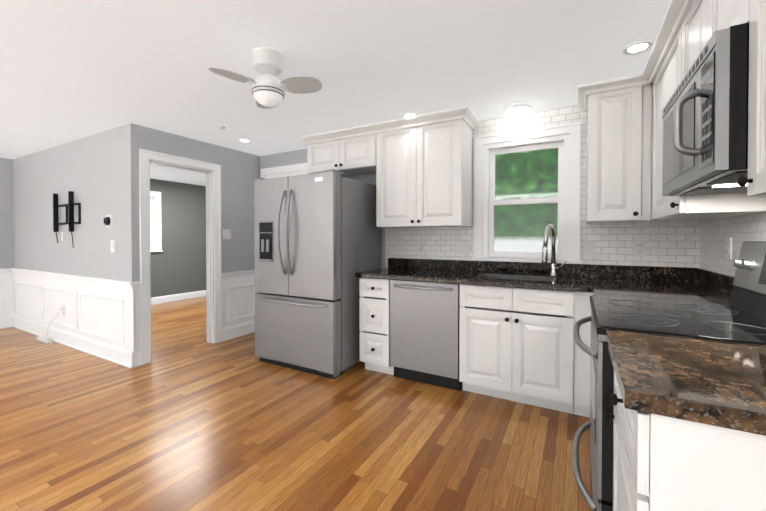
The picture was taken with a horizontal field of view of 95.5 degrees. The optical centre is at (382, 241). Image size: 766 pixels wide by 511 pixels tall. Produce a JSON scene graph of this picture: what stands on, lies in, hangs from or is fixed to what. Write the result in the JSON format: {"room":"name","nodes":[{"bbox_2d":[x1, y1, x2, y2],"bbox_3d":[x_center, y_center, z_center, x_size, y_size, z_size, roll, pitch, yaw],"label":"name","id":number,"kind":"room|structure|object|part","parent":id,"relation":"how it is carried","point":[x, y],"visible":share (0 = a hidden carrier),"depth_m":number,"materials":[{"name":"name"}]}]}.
{"room":"kitchen","nodes":[
{"label":"kitchen","id":0,"kind":"room"},
{"bbox_2d":[13,125,124,280],"bbox_3d":[-3.803,0.025,4.130,3.020,2.320,0.060,0,1,29],"label":"wall","id":1,"kind":"structure","parent":0,"point":[88,171],"depth_m":3.89,"materials":[{"name":"grey paint"}]},
{"bbox_2d":[52,191,80,247],"bbox_3d":[-3.626,-0.245,3.961,0.670,0.625,0.055,0,1,29],"label":"bracket","id":2,"kind":"object","parent":1,"relation":"attached to","point":[69,208],"visible":0.98,"depth_m":3.87,"materials":[{"name":"black metal"}]},
{"bbox_2d":[11,268,133,367],"bbox_3d":[-3.757,0.780,4.059,3.172,0.812,0.034,0,1,29],"label":"wainscoting","id":3,"kind":"structure","parent":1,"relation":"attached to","point":[97,320],"depth_m":3.82,"materials":[{"name":"white wood"}]},
{"bbox_2d":[63,305,65,315],"bbox_3d":[-3.706,0.801,4.044,0.080,0.125,0.010,0,1,29],"label":"outlet","id":4,"kind":"object","parent":3,"relation":"attached to","point":[64,310],"visible":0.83,"depth_m":4.04,"materials":[{"name":"white plastic"}]},
{"bbox_2d":[104,215,111,227],"bbox_3d":[-2.773,-0.208,3.499,0.120,0.130,0.035,0,1,29],"label":"thermostat","id":5,"kind":"object","parent":1,"relation":"attached to","point":[108,221],"visible":1,"depth_m":3.48,"materials":[{"name":"white plastic"}]},
{"bbox_2d":[111,240,114,252],"bbox_3d":[-2.703,0.047,3.474,0.080,0.125,0.014,0,1,29],"label":"light switch","id":6,"kind":"object","parent":1,"relation":"attached to","point":[112,246],"visible":0.98,"depth_m":3.46,"materials":[{"name":"white plastic"}]},
{"bbox_2d":[0,158,205,297],"bbox_3d":[-4.600,0.005,5.924,0.120,2.320,5.200,0,1,29],"label":"wall","id":7,"kind":"structure","parent":0,"point":[178,264],"depth_m":6.76,"materials":[{"name":"grey paint"}]},
{"bbox_2d":[0,268,13,328],"bbox_3d":[-5.455,0.778,4.239,0.034,0.812,1.369,0,1,29],"label":"trim","id":8,"kind":"structure","parent":7,"relation":"attached to","point":[6,296],"depth_m":4.78,"materials":[{"name":"white wood"}]},
{"bbox_2d":[150,191,162,251],"bbox_3d":[-4.437,-0.367,6.162,0.160,1.120,0.950,0,1,29],"label":"room window","id":9,"kind":"structure","parent":7,"relation":"in","point":[155,225],"depth_m":6.47,"materials":[{"name":"white"}]},
{"bbox_2d":[151,290,205,304],"bbox_3d":[-4.199,1.094,6.514,0.020,0.130,3.580,0,1,29],"label":"baseboard","id":10,"kind":"structure","parent":7,"relation":"attached to","point":[174,297],"depth_m":6.80,"materials":[{"name":"white wood"}]},
{"bbox_2d":[124,123,259,281],"bbox_3d":[-2.071,0.027,4.013,0.120,2.320,1.540,0,1,29],"label":"wall","id":11,"kind":"structure","parent":0,"point":[240,172],"depth_m":4.14,"materials":[{"name":"grey paint"}]},
{"bbox_2d":[133,281,141,366],"bbox_3d":[-2.361,0.788,3.341,0.034,0.812,0.068,0,1,29],"label":"trim","id":12,"kind":"structure","parent":11,"relation":"attached to","point":[137,341],"depth_m":3.35,"materials":[{"name":"white wood"}]},
{"bbox_2d":[139,149,221,364],"bbox_3d":[-2.200,0.144,3.782,0.168,2.090,0.870,0,1,29],"label":"door frame","id":13,"kind":"structure","parent":11,"relation":"attached to","point":[147,158],"depth_m":3.86,"materials":[{"name":"white wood"}]},
{"bbox_2d":[222,229,230,238],"bbox_3d":[-1.882,-0.090,4.204,0.022,0.125,0.115,0,1,29],"label":"light switch","id":14,"kind":"object","parent":11,"relation":"attached to","point":[226,233],"visible":1,"depth_m":4.20,"materials":[{"name":"white plastic"}]},
{"bbox_2d":[222,270,260,340],"bbox_3d":[-1.775,0.776,4.395,0.034,0.812,0.597,0,1,29],"label":"trim","id":15,"kind":"structure","parent":11,"relation":"attached to","point":[238,303],"depth_m":4.34,"materials":[{"name":"white wood"}]},
{"bbox_2d":[0,296,592,510],"bbox_3d":[-2.269,1.237,2.179,8.810,0.060,10.700,0,1,29],"label":"floor","id":16,"kind":"structure","parent":0,"point":[188,417],"depth_m":2.15,"materials":[{"name":"brown wood"}]},
{"bbox_2d":[22,307,63,351],"bbox_3d":[-4.010,0.976,3.999,0.515,0.422,0.363,0,1,29],"label":"power cord","id":17,"kind":"object","parent":16,"relation":"on","point":[45,339],"visible":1,"depth_m":4.10,"materials":[{"name":"white plastic"}]},
{"bbox_2d":[254,169,380,378],"bbox_3d":[-0.668,0.283,3.541,0.972,1.818,0.914,0,1,29],"label":"refrigerator","id":18,"kind":"object","parent":16,"relation":"on","point":[317,241],"visible":1,"depth_m":3.19,"materials":[{"name":"grey metal"}]},
{"bbox_2d":[359,277,393,374],"bbox_3d":[0.057,0.757,3.351,0.310,0.875,0.633,0,1,29],"label":"base cabinet","id":19,"kind":"object","parent":16,"relation":"on","point":[374,315],"visible":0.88,"depth_m":3.11,"materials":[{"name":"white paint"}]},
{"bbox_2d":[390,279,461,390],"bbox_3d":[0.451,0.761,3.103,0.610,0.872,0.630,0,1,29],"label":"dishwasher","id":20,"kind":"object","parent":16,"relation":"on","point":[424,332],"visible":0.79,"depth_m":2.87,"materials":[{"name":"grey metal"}]},
{"bbox_2d":[459,284,592,417],"bbox_3d":[1.143,0.763,2.747,0.935,0.875,0.633,0,1,29],"label":"base cabinet","id":21,"kind":"object","parent":16,"relation":"on","point":[516,344],"depth_m":2.50,"materials":[{"name":"white paint"}]},
{"bbox_3d":[1.500,0.765,2.577,0.146,0.875,0.582,0,1,29],"label":"base cabinet filler","id":22,"kind":"part","parent":21,"relation":"part of","materials":[{"name":"white wood"}]},
{"bbox_2d":[573,241,765,510],"bbox_3d":[1.206,0.609,1.399,0.776,1.215,0.762,0,1,29],"label":"range","id":23,"kind":"object","parent":16,"relation":"on","point":[740,318],"visible":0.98,"depth_m":1.34,"materials":[{"name":"black glass"}]},
{"bbox_2d":[604,371,765,510],"bbox_3d":[0.931,0.785,0.808,0.683,0.875,0.536,0,1,29],"label":"base cabinet","id":24,"kind":"object","parent":16,"relation":"on","point":[662,463],"visible":0.69,"depth_m":0.69,"materials":[{"name":"white paint"}]},
{"bbox_3d":[1.710,0.770,2.177,0.653,0.875,1.078,0,1,29],"label":"base cabinet","id":25,"kind":"object","parent":16,"relation":"on","visible":0},
{"bbox_2d":[355,258,721,291],"bbox_3d":[1.001,0.253,2.808,2.512,0.140,0.654,0,1,29],"label":"countertop","id":26,"kind":"structure","parent":25,"relation":"on","point":[571,277],"depth_m":2.98,"materials":[{"name":"black stone"}]},
{"bbox_2d":[478,274,555,281],"bbox_3d":[1.071,0.400,2.799,0.553,0.226,0.378,0,1,29],"label":"sink basin","id":27,"kind":"object","parent":26,"relation":"in","point":[523,277],"visible":0.06,"depth_m":2.96,"materials":[{"name":"silver metal"}]},
{"bbox_2d":[541,223,566,275],"bbox_3d":[1.370,0.068,2.778,0.174,0.429,0.242,0,1,29],"label":"gooseneck faucet","id":28,"kind":"object","parent":26,"relation":"on","point":[553,269],"visible":1,"depth_m":2.83,"materials":[{"name":"silver metal"}]},
{"bbox_2d":[587,264,705,269],"bbox_3d":[1.817,0.258,2.392,0.682,0.140,0.360,0,1,29],"label":"backsplash","id":29,"kind":"structure","parent":25,"relation":"on","point":[644,267],"depth_m":2.57,"materials":[{"name":"black stone"}]},
{"bbox_2d":[587,266,733,301],"bbox_3d":[1.538,0.263,1.892,0.682,0.140,0.425,0,1,29],"label":"countertop","id":30,"kind":"structure","parent":25,"relation":"on","point":[653,283],"depth_m":2.29,"materials":[{"name":"black stone"}]},
{"bbox_2d":[599,294,765,435],"bbox_3d":[0.931,0.276,0.796,0.677,0.140,0.549,0,1,29],"label":"countertop","id":31,"kind":"structure","parent":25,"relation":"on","point":[717,383],"depth_m":0.79,"materials":[{"name":"brown stone"}]},
{"bbox_2d":[260,149,384,268],"bbox_3d":[-0.833,0.024,4.273,2.030,2.320,0.120,0,1,29],"label":"wall","id":32,"kind":"structure","parent":0,"point":[285,158],"depth_m":4.32,"materials":[{"name":"grey paint"}]},
{"bbox_2d":[260,163,307,178],"bbox_3d":[-1.271,0.110,4.402,0.840,2.145,0.083,0,1,29],"label":"door frame","id":33,"kind":"structure","parent":32,"relation":"attached to","point":[285,171],"depth_m":4.41,"materials":[{"name":"white wood"}]},
{"bbox_2d":[307,134,375,176],"bbox_3d":[-0.371,-0.910,3.717,0.868,0.340,0.379,0,1,29],"label":"upper cabinet","id":34,"kind":"object","parent":32,"relation":"attached to","point":[353,156],"visible":0.71,"depth_m":3.57,"materials":[{"name":"white paint"}]},
{"bbox_2d":[0,0,670,185],"bbox_3d":[-2.148,-1.155,2.371,8.010,0.080,9.200,0,1,29],"label":"ceiling","id":35,"kind":"structure","parent":0,"point":[71,70],"depth_m":2.15,"materials":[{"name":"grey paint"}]},
{"bbox_2d":[238,139,250,142],"bbox_3d":[-1.548,-1.128,3.891,0.140,0.008,0.140,0,1,29],"label":"recessed light","id":36,"kind":"object","parent":35,"relation":"in","point":[244,140],"visible":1,"depth_m":3.88,"materials":[{"name":"white"}]},
{"bbox_2d":[209,47,321,108],"bbox_3d":[-0.677,-0.959,2.023,0.590,0.303,0.580,0,1,29],"label":"ceiling fan","id":37,"kind":"object","parent":35,"relation":"hanging from","point":[269,87],"visible":1,"depth_m":2.01,"materials":[{"name":"grey"}]},
{"bbox_2d":[402,113,417,117],"bbox_3d":[0.239,-1.119,3.091,0.140,0.008,0.140,0,1,29],"label":"recessed light","id":38,"kind":"object","parent":35,"relation":"in","point":[405,115],"visible":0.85,"depth_m":3.08,"materials":[{"name":"white"}]},
{"bbox_2d":[503,102,533,124],"bbox_3d":[1.130,-1.051,2.905,0.236,0.138,0.236,0,1,29],"label":"dome light","id":39,"kind":"object","parent":35,"relation":"attached to","point":[519,113],"visible":1,"depth_m":2.83,"materials":[{"name":"white glass"}]},
{"bbox_2d":[623,41,652,54],"bbox_3d":[1.457,-1.107,1.990,0.140,0.008,0.140,0,1,29],"label":"recessed light","id":40,"kind":"object","parent":35,"relation":"in","point":[637,47],"visible":1,"depth_m":1.99,"materials":[{"name":"white"}]},
{"bbox_2d":[385,96,699,267],"bbox_3d":[1.225,0.037,3.128,2.680,2.320,0.120,0,1,29],"label":"tiled wall","id":41,"kind":"structure","parent":0,"point":[672,243],"depth_m":2.82,"materials":[{"name":"tile"}]},
{"bbox_2d":[301,106,479,144],"bbox_3d":[0.011,-1.087,3.482,1.802,0.078,0.415,0,1,29],"label":"crown molding","id":42,"kind":"structure","parent":41,"relation":"attached to","point":[468,116],"depth_m":3.21,"materials":[{"name":"white paint"}]},
{"bbox_2d":[418,241,424,253],"bbox_3d":[0.385,0.057,3.521,0.080,0.125,0.010,0,1,29],"label":"electrical outlet","id":43,"kind":"object","parent":41,"relation":"attached to","point":[421,246],"visible":1,"depth_m":3.51,"materials":[{"name":"white plastic"}]},
{"bbox_2d":[376,119,472,227],"bbox_3d":[0.380,-0.608,3.303,0.845,0.935,0.379,0,1,29],"label":"upper cabinet","id":44,"kind":"object","parent":41,"relation":"attached to","point":[424,175],"visible":0.9,"depth_m":3.14,"materials":[{"name":"white paint"}]},
{"bbox_2d":[461,241,468,254],"bbox_3d":[0.775,0.060,3.297,0.080,0.125,0.022,0,1,29],"label":"light switch","id":45,"kind":"object","parent":41,"relation":"attached to","point":[465,247],"visible":1,"depth_m":3.30,"materials":[{"name":"white plastic"}]},
{"bbox_2d":[472,122,581,263],"bbox_3d":[1.252,-0.396,3.079,0.890,1.146,0.160,0,1,29],"label":"kitchen window","id":46,"kind":"structure","parent":41,"relation":"in","point":[565,139],"depth_m":3.06,"materials":[{"name":"white wood"}]},
{"bbox_2d":[583,241,594,255],"bbox_3d":[1.662,0.055,2.803,0.080,0.125,0.022,0,1,29],"label":"light switch","id":47,"kind":"object","parent":41,"relation":"attached to","point":[589,248],"visible":1,"depth_m":2.81,"materials":[{"name":"white plastic"}]},
{"bbox_2d":[587,84,651,222],"bbox_3d":[1.718,-0.617,2.558,0.369,0.940,0.379,0,1,29],"label":"upper cabinet","id":48,"kind":"object","parent":41,"relation":"attached to","point":[614,140],"depth_m":2.42,"materials":[{"name":"white paint"}]},
{"bbox_3d":[1.867,-0.616,2.502,0.053,0.940,0.332,0,1,29],"label":"wall cabinet corner filler","id":49,"kind":"part","parent":48,"relation":"part of","materials":[{"name":"white wood"}]},
{"bbox_2d":[633,241,645,256],"bbox_3d":[1.953,0.054,2.647,0.080,0.125,0.010,0,1,29],"label":"electrical outlet","id":50,"kind":"object","parent":41,"relation":"attached to","point":[639,248],"visible":1,"depth_m":2.64,"materials":[{"name":"white plastic"}]},
{"bbox_2d":[700,212,765,275],"bbox_3d":[1.577,0.059,1.129,0.120,2.320,3.030,0,1,29],"label":"tiled wall","id":51,"kind":"structure","parent":0,"point":[738,230],"depth_m":2.06,"materials":[{"name":"tile"}]},
{"bbox_2d":[578,0,693,110],"bbox_3d":[1.290,-1.074,1.515,0.765,0.058,2.608,0,1,29],"label":"crown molding","id":52,"kind":"structure","parent":51,"relation":"attached to","point":[675,15],"depth_m":2.08,"materials":[{"name":"white paint"}]},
{"bbox_2d":[652,26,765,219],"bbox_3d":[1.753,-0.610,1.935,0.359,0.940,0.729,0,1,29],"label":"upper cabinet","id":53,"kind":"object","parent":51,"relation":"attached to","point":[667,82],"visible":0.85,"depth_m":1.85,"materials":[{"name":"white paint"}]},
{"bbox_2d":[681,0,749,80],"bbox_3d":[1.390,-0.863,1.280,0.359,0.420,0.760,0,1,29],"label":"upper cabinet","id":54,"kind":"object","parent":51,"relation":"attached to","point":[703,21],"visible":0.29,"depth_m":1.38,"materials":[{"name":"white paint"}]},
{"bbox_2d":[662,22,748,196],"bbox_3d":[1.343,-0.431,1.311,0.464,0.436,0.756,0,1,29],"label":"over-the-range microwave","id":55,"kind":"object","parent":54,"relation":"attached to","point":[705,127],"visible":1,"depth_m":1.12,"materials":[{"name":"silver metal"}]},
{"bbox_2d":[725,238,731,259],"bbox_3d":[1.989,0.039,2.004,0.010,0.125,0.080,0,1,29],"label":"outlet","id":56,"kind":"object","parent":51,"relation":"attached to","point":[728,248],"visible":1,"depth_m":1.99,"materials":[{"name":"white plastic"}]},
{"bbox_2d":[737,0,765,196],"bbox_3d":[1.019,-0.595,0.616,0.359,0.940,0.763,0,1,29],"label":"upper cabinet","id":57,"kind":"object","parent":51,"relation":"attached to","point":[755,181],"visible":1,"depth_m":0.97,"materials":[{"name":"white paint"}]},
{"label":"outside","id":58,"kind":"structure","parent":0,"visible":0},
{"bbox_2d":[494,148,557,251],"bbox_3d":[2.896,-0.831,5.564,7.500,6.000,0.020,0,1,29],"label":"window glass","id":59,"kind":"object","parent":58,"point":[526,171],"depth_m":5.83,"materials":[{"name":"glass"}]}
]}

